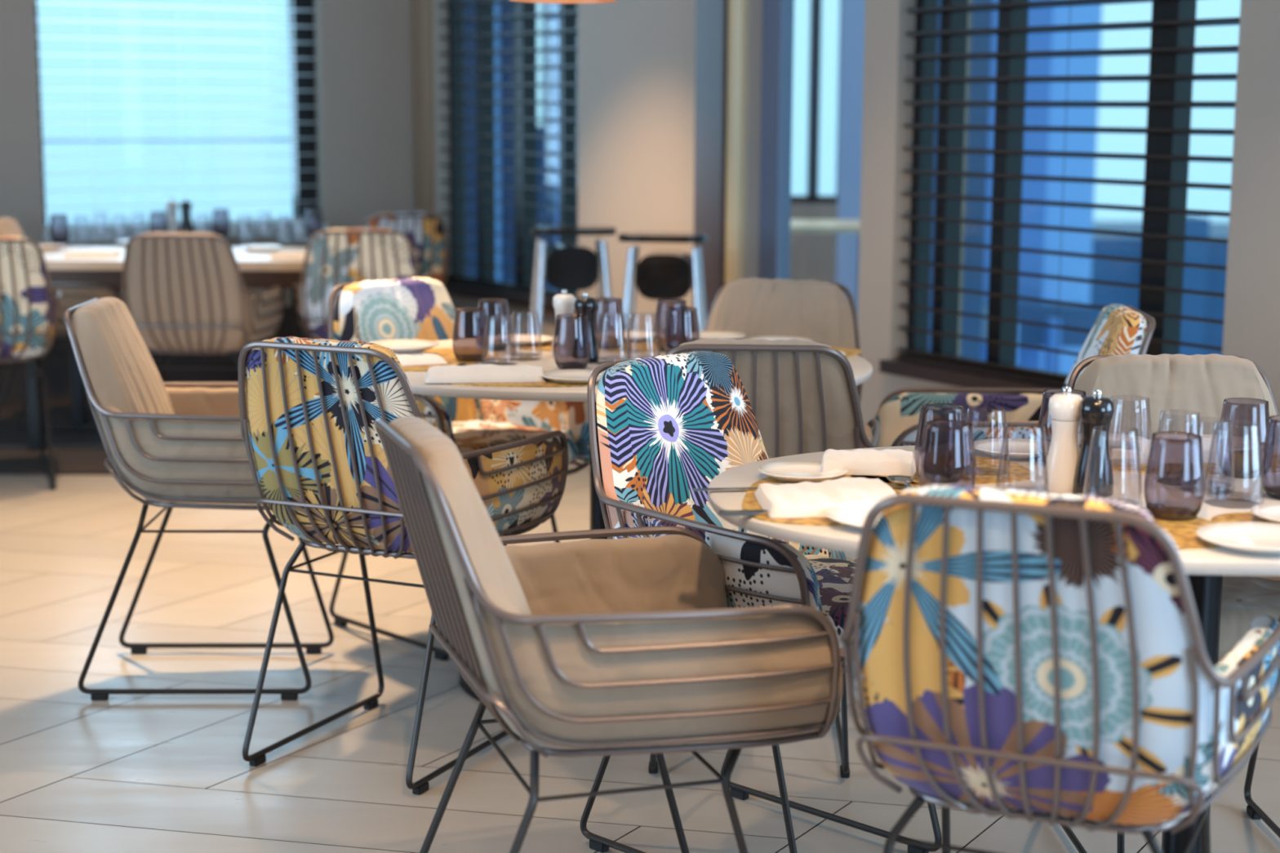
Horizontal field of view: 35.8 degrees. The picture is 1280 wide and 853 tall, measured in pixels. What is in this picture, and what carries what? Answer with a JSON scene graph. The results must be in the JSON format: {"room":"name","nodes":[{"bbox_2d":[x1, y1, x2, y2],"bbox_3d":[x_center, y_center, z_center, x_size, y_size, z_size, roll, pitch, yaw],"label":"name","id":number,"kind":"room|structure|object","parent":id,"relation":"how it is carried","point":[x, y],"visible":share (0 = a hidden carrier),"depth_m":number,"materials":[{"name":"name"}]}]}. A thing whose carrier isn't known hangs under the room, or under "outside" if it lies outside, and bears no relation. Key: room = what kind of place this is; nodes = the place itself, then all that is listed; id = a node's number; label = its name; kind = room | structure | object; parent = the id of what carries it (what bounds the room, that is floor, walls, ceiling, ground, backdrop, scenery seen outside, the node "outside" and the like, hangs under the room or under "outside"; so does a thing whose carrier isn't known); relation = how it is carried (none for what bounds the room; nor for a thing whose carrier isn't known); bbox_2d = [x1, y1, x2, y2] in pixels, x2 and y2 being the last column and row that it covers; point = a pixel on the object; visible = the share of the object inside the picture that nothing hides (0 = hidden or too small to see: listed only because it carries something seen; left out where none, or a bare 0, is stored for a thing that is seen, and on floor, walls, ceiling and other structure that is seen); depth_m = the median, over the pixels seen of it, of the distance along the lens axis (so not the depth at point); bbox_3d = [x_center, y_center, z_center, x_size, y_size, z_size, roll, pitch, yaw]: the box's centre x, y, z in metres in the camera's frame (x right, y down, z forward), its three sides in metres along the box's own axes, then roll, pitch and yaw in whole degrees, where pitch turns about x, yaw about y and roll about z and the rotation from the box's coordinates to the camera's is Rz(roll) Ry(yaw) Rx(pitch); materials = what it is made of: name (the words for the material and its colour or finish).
{"room":"restaurant dining room","nodes":[
{"label":"restaurant dining room","id":0,"kind":"room"},
{"bbox_2d":[0,387,223,475],"bbox_3d":[-2.807,-0.041,8.325,3.600,0.012,2.550,0,9,0],"label":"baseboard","id":1,"kind":"structure","parent":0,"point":[67,461],"depth_m":7.64,"materials":[{"name":"grey"}]},
{"bbox_2d":[0,217,120,448],"bbox_3d":[-2.207,-0.365,7.660,0.583,0.872,0.540,0,9,0],"label":"armchair","id":2,"kind":"object","parent":1,"relation":"on","point":[70,297],"visible":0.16,"depth_m":7.45,"materials":[{"name":"brown metal"}]},
{"bbox_2d":[0,217,120,335],"bbox_3d":[-2.199,-0.585,7.624,0.569,0.427,0.512,0,9,0],"label":"cushion","id":3,"kind":"object","parent":2,"relation":"on","point":[70,297],"depth_m":7.39,"materials":[{"name":"fabric"}]},
{"bbox_2d":[26,246,306,450],"bbox_3d":[-1.685,-0.310,7.770,1.360,0.732,0.750,0,9,-1],"label":"dining table","id":4,"kind":"object","parent":1,"relation":"on","point":[258,270],"visible":0.31,"depth_m":7.39,"materials":[{"name":"beige"}]},
{"bbox_2d":[48,213,70,244],"bbox_3d":[-2.409,-0.820,8.232,0.083,0.119,0.083,0,9,0],"label":"tumbler","id":5,"kind":"object","parent":4,"relation":"on","point":[59,228],"visible":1,"depth_m":8.20,"materials":[{"name":"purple glass"}]},
{"bbox_2d":[62,249,121,257],"bbox_3d":[-2.083,-0.659,7.545,0.200,0.024,0.147,-1,9,-6],"label":"napkin","id":6,"kind":"object","parent":4,"relation":"on","point":[72,254],"visible":1,"depth_m":7.49,"materials":[{"name":"beige"}]},
{"bbox_2d":[211,208,230,235],"bbox_3d":[-1.848,-0.900,8.750,0.083,0.119,0.083,0,9,0],"label":"tumbler","id":7,"kind":"object","parent":4,"relation":"on","point":[220,220],"visible":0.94,"depth_m":8.72,"materials":[{"name":"clear glass"}]},
{"bbox_2d":[304,208,323,236],"bbox_3d":[-1.438,-0.898,8.750,0.083,0.119,0.083,0,9,0],"label":"tumbler","id":8,"kind":"object","parent":4,"relation":"on","point":[314,220],"visible":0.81,"depth_m":8.72,"materials":[{"name":"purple glass"}]},
{"bbox_2d":[119,231,284,382],"bbox_3d":[-1.590,-0.283,7.174,0.540,0.872,0.583,0,9,1],"label":"armchair","id":9,"kind":"object","parent":1,"relation":"on","point":[183,291],"visible":0.93,"depth_m":6.93,"materials":[{"name":"fabric"}]},
{"bbox_2d":[361,211,448,287],"bbox_3d":[-1.103,-0.487,8.448,0.540,0.872,0.583,-5,11,-30],"label":"armchair","id":10,"kind":"object","parent":1,"relation":"on","point":[428,237],"visible":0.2,"depth_m":8.22,"materials":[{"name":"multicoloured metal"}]},
{"bbox_2d":[148,211,168,232],"bbox_3d":[-2.063,-0.862,8.503,0.083,0.119,0.083,0,9,0],"label":"tumbler","id":11,"kind":"object","parent":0,"point":[158,221],"visible":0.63,"depth_m":8.47,"materials":[{"name":"clear glass"}]},
{"bbox_2d":[0,0,413,306],"bbox_3d":[-3.991,-1.349,7.800,6.750,2.750,0.150,-5,11,-32],"label":"wall","id":12,"kind":"structure","parent":0,"point":[364,100],"depth_m":9.32,"materials":[{"name":"paint"}]},
{"bbox_2d":[0,306,312,403],"bbox_3d":[-3.896,-0.168,7.958,6.588,0.370,0.012,-5,11,-32],"label":"trim","id":13,"kind":"structure","parent":12,"relation":"attached to","point":[55,366],"depth_m":8.82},
{"bbox_2d":[34,0,328,241],"bbox_3d":[-2.066,-1.678,8.929,1.314,1.640,0.180,-5,11,-32],"label":"window","id":14,"kind":"structure","parent":12,"relation":"in","point":[300,193],"depth_m":9.27,"materials":[{"name":"black"}]},
{"bbox_2d":[34,0,319,231],"bbox_3d":[-2.065,-1.697,8.915,1.284,1.595,0.056,-5,11,-32],"label":"blind","id":15,"kind":"object","parent":14,"relation":"attached to","point":[97,227],"visible":0.88,"depth_m":8.93,"materials":[{"name":"white"}]},
{"bbox_2d":[0,459,1279,852],"bbox_3d":[-0.576,0.859,2.887,9.812,0.004,15.554,-5,11,-31],"label":"floor","id":16,"kind":"structure","parent":0,"point":[120,773],"depth_m":4.10,"materials":[{"name":"tile"}]},
{"bbox_2d":[0,235,61,489],"bbox_3d":[-2.274,-0.242,6.897,0.540,0.872,0.583,-3,10,-20],"label":"armchair","id":17,"kind":"object","parent":16,"relation":"on","point":[29,305],"visible":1,"depth_m":6.72,"materials":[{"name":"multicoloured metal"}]},
{"bbox_2d":[0,235,53,358],"bbox_3d":[-2.275,-0.463,6.868,0.512,0.427,0.569,-3,10,-20],"label":"cushion","id":18,"kind":"object","parent":17,"relation":"on","point":[26,291],"depth_m":6.70,"materials":[{"name":"fabric"}]},
{"bbox_2d":[63,297,333,700],"bbox_3d":[-0.969,0.147,4.532,0.583,0.872,0.540,0,9,-1],"label":"armchair","id":19,"kind":"object","parent":16,"relation":"on","point":[178,444],"visible":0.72,"depth_m":4.33,"materials":[{"name":"brown metal"}]},
{"bbox_2d":[71,297,267,504],"bbox_3d":[-0.961,-0.072,4.496,0.569,0.427,0.512,0,9,-1],"label":"cushion","id":20,"kind":"object","parent":19,"relation":"on","point":[179,442],"depth_m":4.30,"materials":[{"name":"beige fabric"}]},
{"bbox_2d":[293,227,435,339],"bbox_3d":[-1.034,-0.324,7.441,0.540,0.872,0.583,-1,9,-6],"label":"armchair","id":21,"kind":"object","parent":16,"relation":"on","point":[333,257],"visible":0.44,"depth_m":7.15,"materials":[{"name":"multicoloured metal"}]},
{"bbox_2d":[238,336,568,795],"bbox_3d":[-0.496,0.228,4.046,0.540,0.872,0.583,5,10,24],"label":"armchair","id":22,"kind":"object","parent":16,"relation":"on","point":[323,471],"visible":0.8,"depth_m":3.85,"materials":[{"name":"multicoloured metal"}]},
{"bbox_2d":[245,336,563,552],"bbox_3d":[-0.491,0.008,4.017,0.512,0.427,0.569,5,10,24],"label":"cushion","id":23,"kind":"object","parent":22,"relation":"on","point":[323,471],"depth_m":3.83,"materials":[{"name":"multicoloured fabric"}]},
{"bbox_2d":[328,276,590,661],"bbox_3d":[-0.461,0.084,4.939,0.540,0.872,0.583,-8,12,-42],"label":"armchair","id":24,"kind":"object","parent":16,"relation":"on","point":[417,308],"visible":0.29,"depth_m":4.96,"materials":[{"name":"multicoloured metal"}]},
{"bbox_2d":[333,276,590,462],"bbox_3d":[-0.455,-0.135,4.898,0.512,0.427,0.569,-8,12,-42],"label":"cushion","id":25,"kind":"object","parent":24,"relation":"on","point":[417,308],"depth_m":4.97,"materials":[{"name":"fabric"}]},
{"bbox_2d":[451,420,580,464],"bbox_3d":[-0.400,0.048,4.866,0.380,0.087,0.399,-8,12,-42],"label":"seat cushion","id":26,"kind":"object","parent":24,"relation":"on","point":[468,435],"depth_m":4.85,"materials":[{"name":"fabric"}]},
{"bbox_2d":[528,225,616,334],"bbox_3d":[-0.255,-0.303,7.346,0.364,0.874,0.423,-1,9,-9],"label":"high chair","id":27,"kind":"object","parent":16,"relation":"on","point":[568,266],"visible":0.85,"depth_m":7.25,"materials":[{"name":"black plastic"}]},
{"bbox_2d":[529,225,616,235],"bbox_3d":[-0.243,-0.713,7.219,0.310,0.024,0.200,-1,9,-9],"label":"tray","id":28,"kind":"object","parent":27,"relation":"on","point":[547,230],"depth_m":7.13,"materials":[{"name":"black plastic"}]},
{"bbox_2d":[373,416,842,852],"bbox_3d":[-0.067,0.418,2.888,0.583,0.872,0.540,-3,10,-17],"label":"armchair","id":29,"kind":"object","parent":16,"relation":"on","point":[578,648],"visible":1,"depth_m":2.68,"materials":[{"name":"brown metal"}]},
{"bbox_2d":[394,337,872,701],"bbox_3d":[-0.080,0.217,4.543,1.200,0.740,0.980,0,9,0],"label":"dining table","id":30,"kind":"object","parent":16,"relation":"on","point":[862,369],"visible":0.13,"depth_m":4.26,"materials":[{"name":"stone"}]},
{"bbox_2d":[396,347,499,371],"bbox_3d":[-0.473,-0.152,4.483,0.240,0.002,0.400,4,10,20],"label":"placemat","id":31,"kind":"object","parent":30,"relation":"on","point":[447,354],"visible":0.39,"depth_m":4.50,"materials":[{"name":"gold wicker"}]},
{"bbox_2d":[368,339,439,352],"bbox_3d":[-0.542,-0.183,4.544,0.165,0.016,0.165,0,9,0],"label":"plate","id":32,"kind":"object","parent":31,"relation":"on","point":[396,345],"visible":0.72,"depth_m":4.58,"materials":[{"name":"white"}]},
{"bbox_2d":[395,351,448,366],"bbox_3d":[-0.519,-0.152,4.436,0.150,0.013,0.167,-3,10,-20],"label":"napkin","id":33,"kind":"object","parent":31,"relation":"on","point":[413,358],"visible":0.62,"depth_m":4.39,"materials":[{"name":"beige"}]},
{"bbox_2d":[452,306,488,361],"bbox_3d":[-0.380,-0.205,4.454,0.083,0.119,0.083,0,9,0],"label":"tumbler","id":34,"kind":"object","parent":31,"relation":"on","point":[468,336],"visible":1,"depth_m":4.42,"materials":[{"name":"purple glass"}]},
{"bbox_2d":[478,297,511,351],"bbox_3d":[-0.345,-0.239,4.664,0.083,0.119,0.083,0,9,0],"label":"tumbler","id":35,"kind":"object","parent":30,"relation":"on","point":[498,318],"visible":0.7,"depth_m":4.63,"materials":[{"name":"clear glass"}]},
{"bbox_2d":[445,370,598,387],"bbox_3d":[-0.243,-0.101,4.178,0.340,0.002,0.240,1,9,3],"label":"placemat","id":36,"kind":"object","parent":30,"relation":"on","point":[548,384],"visible":0.3,"depth_m":4.08,"materials":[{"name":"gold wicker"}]},
{"bbox_2d":[424,364,546,383],"bbox_3d":[-0.325,-0.117,4.174,0.255,0.028,0.167,0,9,-4],"label":"napkin","id":37,"kind":"object","parent":36,"relation":"on","point":[486,373],"visible":0.98,"depth_m":4.11,"materials":[{"name":"beige"}]},
{"bbox_2d":[541,368,605,383],"bbox_3d":[-0.130,-0.102,4.144,0.158,0.016,0.158,0,9,0],"label":"plate","id":38,"kind":"object","parent":36,"relation":"on","point":[566,375],"visible":0.68,"depth_m":4.17,"materials":[{"name":"white"}]},
{"bbox_2d":[551,288,575,359],"bbox_3d":[-0.172,-0.234,4.519,0.060,0.157,0.060,0,9,0],"label":"salt mill","id":39,"kind":"object","parent":30,"relation":"on","point":[563,303],"visible":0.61,"depth_m":4.49,"materials":[{"name":"white paint"}]},
{"bbox_2d":[553,313,591,369],"bbox_3d":[-0.148,-0.185,4.335,0.083,0.119,0.083,0,9,0],"label":"tumbler","id":40,"kind":"object","parent":30,"relation":"on","point":[571,340],"visible":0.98,"depth_m":4.30,"materials":[{"name":"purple glass"}]},
{"bbox_2d":[573,292,599,363],"bbox_3d":[-0.122,-0.223,4.451,0.060,0.157,0.060,0,9,0],"label":"pepper mill","id":41,"kind":"object","parent":30,"relation":"on","point":[585,304],"visible":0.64,"depth_m":4.43,"materials":[{"name":"black paint"}]},
{"bbox_2d":[513,338,659,351],"bbox_3d":[-0.103,-0.198,4.780,0.400,0.002,0.260,0,9,0],"label":"placemat","id":42,"kind":"object","parent":30,"relation":"on","point":[648,345],"visible":0.35,"depth_m":4.71,"materials":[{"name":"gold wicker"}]},
{"bbox_2d":[509,334,553,346],"bbox_3d":[-0.278,-0.206,4.782,0.150,0.016,0.150,0,9,0],"label":"plate","id":43,"kind":"object","parent":42,"relation":"on","point":[521,340],"visible":0.7,"depth_m":4.81,"materials":[{"name":"white"}]},
{"bbox_2d":[594,297,625,349],"bbox_3d":[-0.077,-0.244,4.701,0.083,0.119,0.083,0,9,0],"label":"tumbler","id":44,"kind":"object","parent":42,"relation":"on","point":[611,335],"visible":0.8,"depth_m":4.67,"materials":[{"name":"clear glass"}]},
{"bbox_2d":[653,299,686,351],"bbox_3d":[0.074,-0.237,4.664,0.083,0.119,0.083,0,9,0],"label":"tumbler","id":45,"kind":"object","parent":30,"relation":"on","point":[662,304],"visible":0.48,"depth_m":4.64,"materials":[{"name":"clear glass"}]},
{"bbox_2d":[663,306,700,354],"bbox_3d":[0.095,-0.210,4.499,0.083,0.119,0.083,0,9,0],"label":"tumbler","id":46,"kind":"object","parent":30,"relation":"on","point":[682,323],"visible":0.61,"depth_m":4.46,"materials":[{"name":"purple glass"}]},
{"bbox_2d":[617,231,708,331],"bbox_3d":[0.085,-0.246,7.001,0.364,0.874,0.423,1,9,6],"label":"high chair","id":47,"kind":"object","parent":16,"relation":"on","point":[660,274],"visible":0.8,"depth_m":6.90,"materials":[{"name":"black plastic"}]},
{"bbox_2d":[617,231,708,243],"bbox_3d":[0.082,-0.656,6.874,0.310,0.024,0.200,1,9,6],"label":"tray","id":48,"kind":"object","parent":47,"relation":"on","point":[629,237],"depth_m":6.79,"materials":[{"name":"black plastic"}]},
{"bbox_2d":[579,351,942,852],"bbox_3d":[0.229,0.330,3.444,0.583,0.872,0.540,9,13,43],"label":"armchair","id":49,"kind":"object","parent":16,"relation":"on","point":[668,425],"visible":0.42,"depth_m":3.43,"materials":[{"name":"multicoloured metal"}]},
{"bbox_2d":[596,351,857,613],"bbox_3d":[0.235,0.111,3.403,0.569,0.427,0.512,9,13,43],"label":"cushion","id":50,"kind":"object","parent":49,"relation":"on","point":[668,425],"depth_m":3.43,"materials":[{"name":"fabric"}]},
{"bbox_2d":[804,555,855,657],"bbox_3d":[0.294,0.293,3.374,0.399,0.087,0.380,9,13,43],"label":"seat cushion","id":51,"kind":"object","parent":49,"relation":"on","point":[834,573],"depth_m":3.30,"materials":[{"name":"fabric"}]},
{"bbox_2d":[648,337,880,777],"bbox_3d":[0.230,0.223,4.106,0.540,0.872,0.583,1,9,3],"label":"armchair","id":52,"kind":"object","parent":16,"relation":"on","point":[802,395],"visible":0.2,"depth_m":3.80,"materials":[{"name":"fabric"}]},
{"bbox_2d":[679,337,873,457],"bbox_3d":[0.232,0.002,4.077,0.512,0.427,0.569,1,9,3],"label":"cushion","id":53,"kind":"object","parent":52,"relation":"on","point":[802,395],"depth_m":3.80,"materials":[{"name":"beige fabric"}]},
{"bbox_2d":[703,277,862,403],"bbox_3d":[0.286,0.086,4.950,0.540,0.872,0.583,3,10,18],"label":"armchair","id":54,"kind":"object","parent":16,"relation":"on","point":[820,312],"visible":0.09,"depth_m":5.07,"materials":[{"name":"brown metal"}]},
{"bbox_2d":[707,445,1279,852],"bbox_3d":[0.845,0.464,3.043,1.490,0.740,0.910,0,9,0],"label":"dining table","id":55,"kind":"object","parent":16,"relation":"on","point":[1205,569],"visible":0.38,"depth_m":2.97,"materials":[{"name":"stone"}]},
{"bbox_2d":[742,475,919,527],"bbox_3d":[0.289,0.106,2.914,0.270,0.002,0.380,2,9,8],"label":"placemat","id":56,"kind":"object","parent":55,"relation":"on","point":[749,502],"visible":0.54,"depth_m":2.85,"materials":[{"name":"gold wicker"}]},
{"bbox_2d":[758,461,848,483],"bbox_3d":[0.253,0.073,3.072,0.140,0.016,0.140,0,9,0],"label":"plate","id":57,"kind":"object","parent":56,"relation":"on","point":[797,472],"visible":0.91,"depth_m":3.09,"materials":[{"name":"white"}]},
{"bbox_2d":[754,477,897,518],"bbox_3d":[0.272,0.100,2.871,0.200,0.023,0.207,0,9,-4],"label":"napkin","id":58,"kind":"object","parent":56,"relation":"on","point":[803,500],"visible":0.89,"depth_m":2.83,"materials":[{"name":"beige"}]},
{"bbox_2d":[826,506,880,529],"bbox_3d":[0.343,0.128,2.735,0.172,0.016,0.172,0,9,0],"label":"plate","id":59,"kind":"object","parent":56,"relation":"on","point":[850,518],"visible":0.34,"depth_m":2.75,"materials":[{"name":"white"}]},
{"bbox_2d":[850,456,1034,484],"bbox_3d":[0.467,0.069,3.151,0.300,0.002,0.240,-1,9,-10],"label":"placemat","id":60,"kind":"object","parent":55,"relation":"on","point":[1019,473],"visible":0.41,"depth_m":3.13,"materials":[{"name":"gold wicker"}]},
{"bbox_2d":[820,448,915,475],"bbox_3d":[0.363,0.052,3.152,0.150,0.029,0.137,2,9,8],"label":"napkin","id":61,"kind":"object","parent":60,"relation":"on","point":[888,462],"visible":0.97,"depth_m":3.10,"materials":[{"name":"beige"}]},
{"bbox_2d":[914,403,966,475],"bbox_3d":[0.463,0.028,3.040,0.083,0.119,0.083,0,9,0],"label":"tumbler","id":62,"kind":"object","parent":60,"relation":"on","point":[931,411],"visible":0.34,"depth_m":3.02,"materials":[{"name":"clear glass"}]},
{"bbox_2d":[918,419,976,487],"bbox_3d":[0.446,0.054,2.878,0.083,0.119,0.083,0,9,0],"label":"tumbler","id":63,"kind":"object","parent":55,"relation":"on","point":[948,455],"visible":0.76,"depth_m":2.84,"materials":[{"name":"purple glass"}]},
{"bbox_2d":[973,438,1039,459],"bbox_3d":[0.624,0.039,3.296,0.150,0.016,0.150,0,9,0],"label":"plate","id":64,"kind":"object","parent":55,"relation":"on","point":[1019,448],"visible":0.7,"depth_m":3.32,"materials":[{"name":"white"}]},
{"bbox_2d":[1036,388,1086,463],"bbox_3d":[0.684,0.003,3.205,0.083,0.119,0.083,0,9,0],"label":"tumbler","id":65,"kind":"object","parent":55,"relation":"on","point":[1044,420],"visible":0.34,"depth_m":3.19,"materials":[{"name":"clear glass"}]},
{"bbox_2d":[1042,386,1082,493],"bbox_3d":[0.640,0.018,2.986,0.060,0.157,0.060,0,9,0],"label":"salt mill","id":66,"kind":"object","parent":55,"relation":"on","point":[1064,450],"visible":0.91,"depth_m":2.97,"materials":[{"name":"white paint"}]},
{"bbox_2d":[1072,389,1114,497],"bbox_3d":[0.678,0.023,2.957,0.060,0.157,0.060,0,9,0],"label":"pepper mill","id":67,"kind":"object","parent":55,"relation":"on","point":[1096,411],"visible":0.97,"depth_m":2.94,"materials":[{"name":"black paint"}]},
{"bbox_2d":[1111,462,1223,474],"bbox_3d":[0.897,0.055,3.251,0.340,0.002,0.240,0,9,0],"label":"placemat","id":68,"kind":"object","parent":55,"relation":"on","point":[1213,468],"visible":0.11,"depth_m":3.17,"materials":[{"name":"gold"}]},
{"bbox_2d":[1108,439,1217,463],"bbox_3d":[0.857,0.036,3.271,0.200,0.027,0.137,0,9,0],"label":"napkin","id":69,"kind":"object","parent":68,"relation":"on","point":[1122,450],"visible":0.44,"depth_m":3.22,"materials":[{"name":"beige"}]},
{"bbox_2d":[1151,516,1219,550],"bbox_3d":[0.617,0.140,2.717,0.360,0.002,0.260,0,9,0],"label":"placemat","id":70,"kind":"object","parent":55,"relation":"on","point":[1183,533],"visible":0.2,"depth_m":2.69,"materials":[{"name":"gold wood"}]},
{"bbox_2d":[1143,431,1204,520],"bbox_3d":[0.750,0.071,2.784,0.083,0.119,0.083,0,9,0],"label":"tumbler","id":71,"kind":"object","parent":70,"relation":"on","point":[1174,485],"visible":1,"depth_m":2.75,"materials":[{"name":"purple glass"}]},
{"bbox_2d":[1195,521,1279,555],"bbox_3d":[0.819,0.150,2.614,0.168,0.016,0.168,0,9,0],"label":"plate","id":72,"kind":"object","parent":55,"relation":"on","point":[1248,537],"visible":1,"depth_m":2.65,"materials":[{"name":"white"}]},
{"bbox_2d":[1211,511,1272,523],"bbox_3d":[0.927,0.141,2.717,0.260,0.002,0.240,-1,9,-5],"label":"placemat","id":73,"kind":"object","parent":55,"relation":"on","point":[1243,516],"visible":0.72,"depth_m":2.79,"materials":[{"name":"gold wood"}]},
{"bbox_2d":[1250,502,1279,524],"bbox_3d":[0.928,0.127,2.761,0.150,0.016,0.150,0,9,0],"label":"plate","id":74,"kind":"object","parent":73,"relation":"on","point":[1269,512],"visible":0.94,"depth_m":2.79,"materials":[{"name":"white"}]},
{"bbox_2d":[1216,397,1269,478],"bbox_3d":[0.949,0.018,3.115,0.083,0.119,0.083,0,9,0],"label":"tumbler","id":75,"kind":"object","parent":55,"relation":"on","point":[1244,414],"visible":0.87,"depth_m":3.08,"materials":[{"name":"clear glass"}]},
{"bbox_2d":[1260,415,1279,499],"bbox_3d":[0.964,0.047,2.940,0.083,0.119,0.083,0,9,0],"label":"tumbler","id":76,"kind":"object","parent":55,"relation":"on","point":[1271,449],"visible":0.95,"depth_m":2.92,"materials":[{"name":"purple glass"}]},
{"bbox_2d":[871,303,1155,447],"bbox_3d":[0.828,0.161,4.503,0.583,0.872,0.540,1,9,3],"label":"armchair","id":77,"kind":"object","parent":16,"relation":"on","point":[1117,329],"visible":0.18,"depth_m":4.67,"materials":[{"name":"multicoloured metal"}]},
{"bbox_2d":[839,484,1279,852],"bbox_3d":[0.539,0.468,2.596,0.540,0.872,0.583,4,10,23],"label":"armchair","id":78,"kind":"object","parent":16,"relation":"on","point":[1022,651],"visible":1,"depth_m":2.35,"materials":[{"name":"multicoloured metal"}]},
{"bbox_2d":[1045,353,1279,852],"bbox_3d":[0.970,0.338,3.415,0.540,0.872,0.583,0,9,-2],"label":"armchair","id":79,"kind":"object","parent":16,"relation":"on","point":[1182,387],"visible":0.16,"depth_m":3.55,"materials":[{"name":"fabric"}]},
{"bbox_2d":[1073,353,1276,439],"bbox_3d":[0.972,0.120,3.373,0.512,0.427,0.569,0,9,-2],"label":"cushion","id":80,"kind":"object","parent":79,"relation":"on","point":[1182,387],"depth_m":3.56,"materials":[{"name":"beige fabric"}]},
{"bbox_2d":[1218,575,1279,662],"bbox_3d":[0.973,0.305,3.319,0.380,0.087,0.399,0,9,-2],"label":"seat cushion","id":81,"kind":"object","parent":79,"relation":"on","point":[1245,598],"depth_m":3.18,"materials":[{"name":"beige fabric"}]},
{"bbox_2d":[789,203,837,282],"bbox_3d":[0.900,-0.799,10.669,0.297,0.800,0.120,0,9,0],"label":"wall","id":82,"kind":"structure","parent":0,"point":[813,255],"depth_m":10.58,"materials":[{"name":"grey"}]},
{"bbox_2d":[791,195,837,204],"bbox_3d":[0.902,-1.214,10.602,0.297,0.040,0.120,0,9,0],"label":"trim","id":83,"kind":"structure","parent":82,"relation":"on","point":[822,199],"depth_m":10.54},
{"bbox_2d":[806,0,822,199],"bbox_3d":[0.925,-2.142,10.452,0.051,1.880,0.120,0,9,0],"label":"trim","id":84,"kind":"structure","parent":83,"relation":"on","point":[815,6],"depth_m":10.47,"materials":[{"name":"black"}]},
{"bbox_2d":[411,0,1279,430],"bbox_3d":[2.286,-0.752,4.315,0.150,2.750,12.800,-5,11,-32],"label":"wall","id":85,"kind":"structure","parent":0,"point":[637,58],"depth_m":7.16,"materials":[{"name":"paint"}]},
{"bbox_2d":[413,0,435,213],"bbox_3d":[-1.022,-1.589,9.380,0.020,2.750,0.172,-5,11,-32],"label":"trim","id":86,"kind":"structure","parent":85,"relation":"attached to","point":[423,31],"depth_m":9.38,"materials":[{"name":"brown"}]},
{"bbox_2d":[443,0,577,313],"bbox_3d":[-0.569,-1.507,8.763,0.180,1.910,1.323,-5,11,-32],"label":"window","id":87,"kind":"structure","parent":85,"relation":"in","point":[567,164],"depth_m":8.86,"materials":[{"name":"black"}]},
{"bbox_2d":[437,0,577,300],"bbox_3d":[-0.582,-1.528,8.763,0.056,1.865,1.283,-5,11,-32],"label":"blind","id":88,"kind":"object","parent":87,"relation":"attached to","point":[521,290],"visible":0.8,"depth_m":8.81,"materials":[{"name":"brown wood"}]},
{"bbox_2d":[693,0,728,319],"bbox_3d":[0.268,-1.250,7.329,0.035,2.750,0.181,-5,11,-32],"label":"trim","id":89,"kind":"structure","parent":85,"relation":"attached to","point":[711,15],"depth_m":7.34,"materials":[{"name":"paint"}]},
{"bbox_2d":[724,0,746,284],"bbox_3d":[0.350,-1.231,7.214,0.020,2.750,0.086,-5,11,-32],"label":"trim","id":90,"kind":"structure","parent":85,"relation":"attached to","point":[736,46],"depth_m":7.23,"materials":[{"name":"beige"}]},
{"bbox_2d":[758,0,794,279],"bbox_3d":[0.642,-1.012,6.966,0.060,2.400,0.668,-5,11,-32],"label":"column","id":91,"kind":"structure","parent":85,"relation":"in","point":[778,15],"depth_m":7.17,"materials":[{"name":"blue"}]},
{"bbox_2d":[879,0,1196,394],"bbox_3d":[1.250,-1.033,5.891,0.180,1.910,1.414,-5,11,-32],"label":"window","id":92,"kind":"structure","parent":85,"relation":"in","point":[1157,275],"depth_m":6.21,"materials":[{"name":"black"}]},
{"bbox_2d":[897,0,1239,387],"bbox_3d":[1.247,-1.051,5.875,0.056,1.865,1.374,-5,11,-32],"label":"blind","id":93,"kind":"object","parent":92,"relation":"attached to","point":[915,356],"visible":0.87,"depth_m":5.92,"materials":[{"name":"brown wood"}]},
{"bbox_2d":[835,0,865,318],"bbox_3d":[1.155,-1.736,10.518,0.202,2.700,0.120,0,9,0],"label":"window","id":94,"kind":"structure","parent":0,"point":[851,12],"depth_m":10.49,"materials":[{"name":"blue"}]},
{"bbox_3d":[0.868,-0.178,9.392,0.950,0.020,2.800,0,9,0],"label":"floor","id":95,"kind":"structure","parent":0,"visible":0},
{"bbox_2d":[790,219,860,324],"bbox_3d":[0.855,-0.622,9.726,0.620,0.750,0.600,0,9,0],"label":"table","id":96,"kind":"object","parent":95,"relation":"on","point":[840,226],"visible":0.12,"depth_m":9.45,"materials":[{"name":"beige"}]},
{"label":"outside","id":97,"kind":"structure","parent":0,"visible":0},
{"bbox_2d":[927,0,1102,373],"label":"window","id":98,"kind":"structure","parent":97,"point":[1083,167],"depth_m":12.92,"materials":[{"name":"blue"}]},
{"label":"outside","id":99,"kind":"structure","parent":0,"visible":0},
{"bbox_2d":[1089,214,1229,355],"bbox_3d":[5.715,-0.220,21.491,2.548,4.250,3.500,0,9,0],"label":"neighbouring building","id":100,"kind":"structure","parent":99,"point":[1195,252],"depth_m":19.99,"materials":[{"name":"blue"}]},
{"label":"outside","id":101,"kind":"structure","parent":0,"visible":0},
{"bbox_2d":[463,0,559,290],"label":"window","id":102,"kind":"structure","parent":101,"point":[551,180],"depth_m":14.38,"materials":[{"name":"blue"}]},
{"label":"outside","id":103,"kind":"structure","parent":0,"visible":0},
{"bbox_2d":[43,137,291,142],"bbox_3d":[-3.317,-1.411,9.800,4.500,0.016,0.016,-5,11,-32],"label":"terrace railing","id":104,"kind":"object","parent":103,"point":[118,140],"visible":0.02,"depth_m":10.30,"materials":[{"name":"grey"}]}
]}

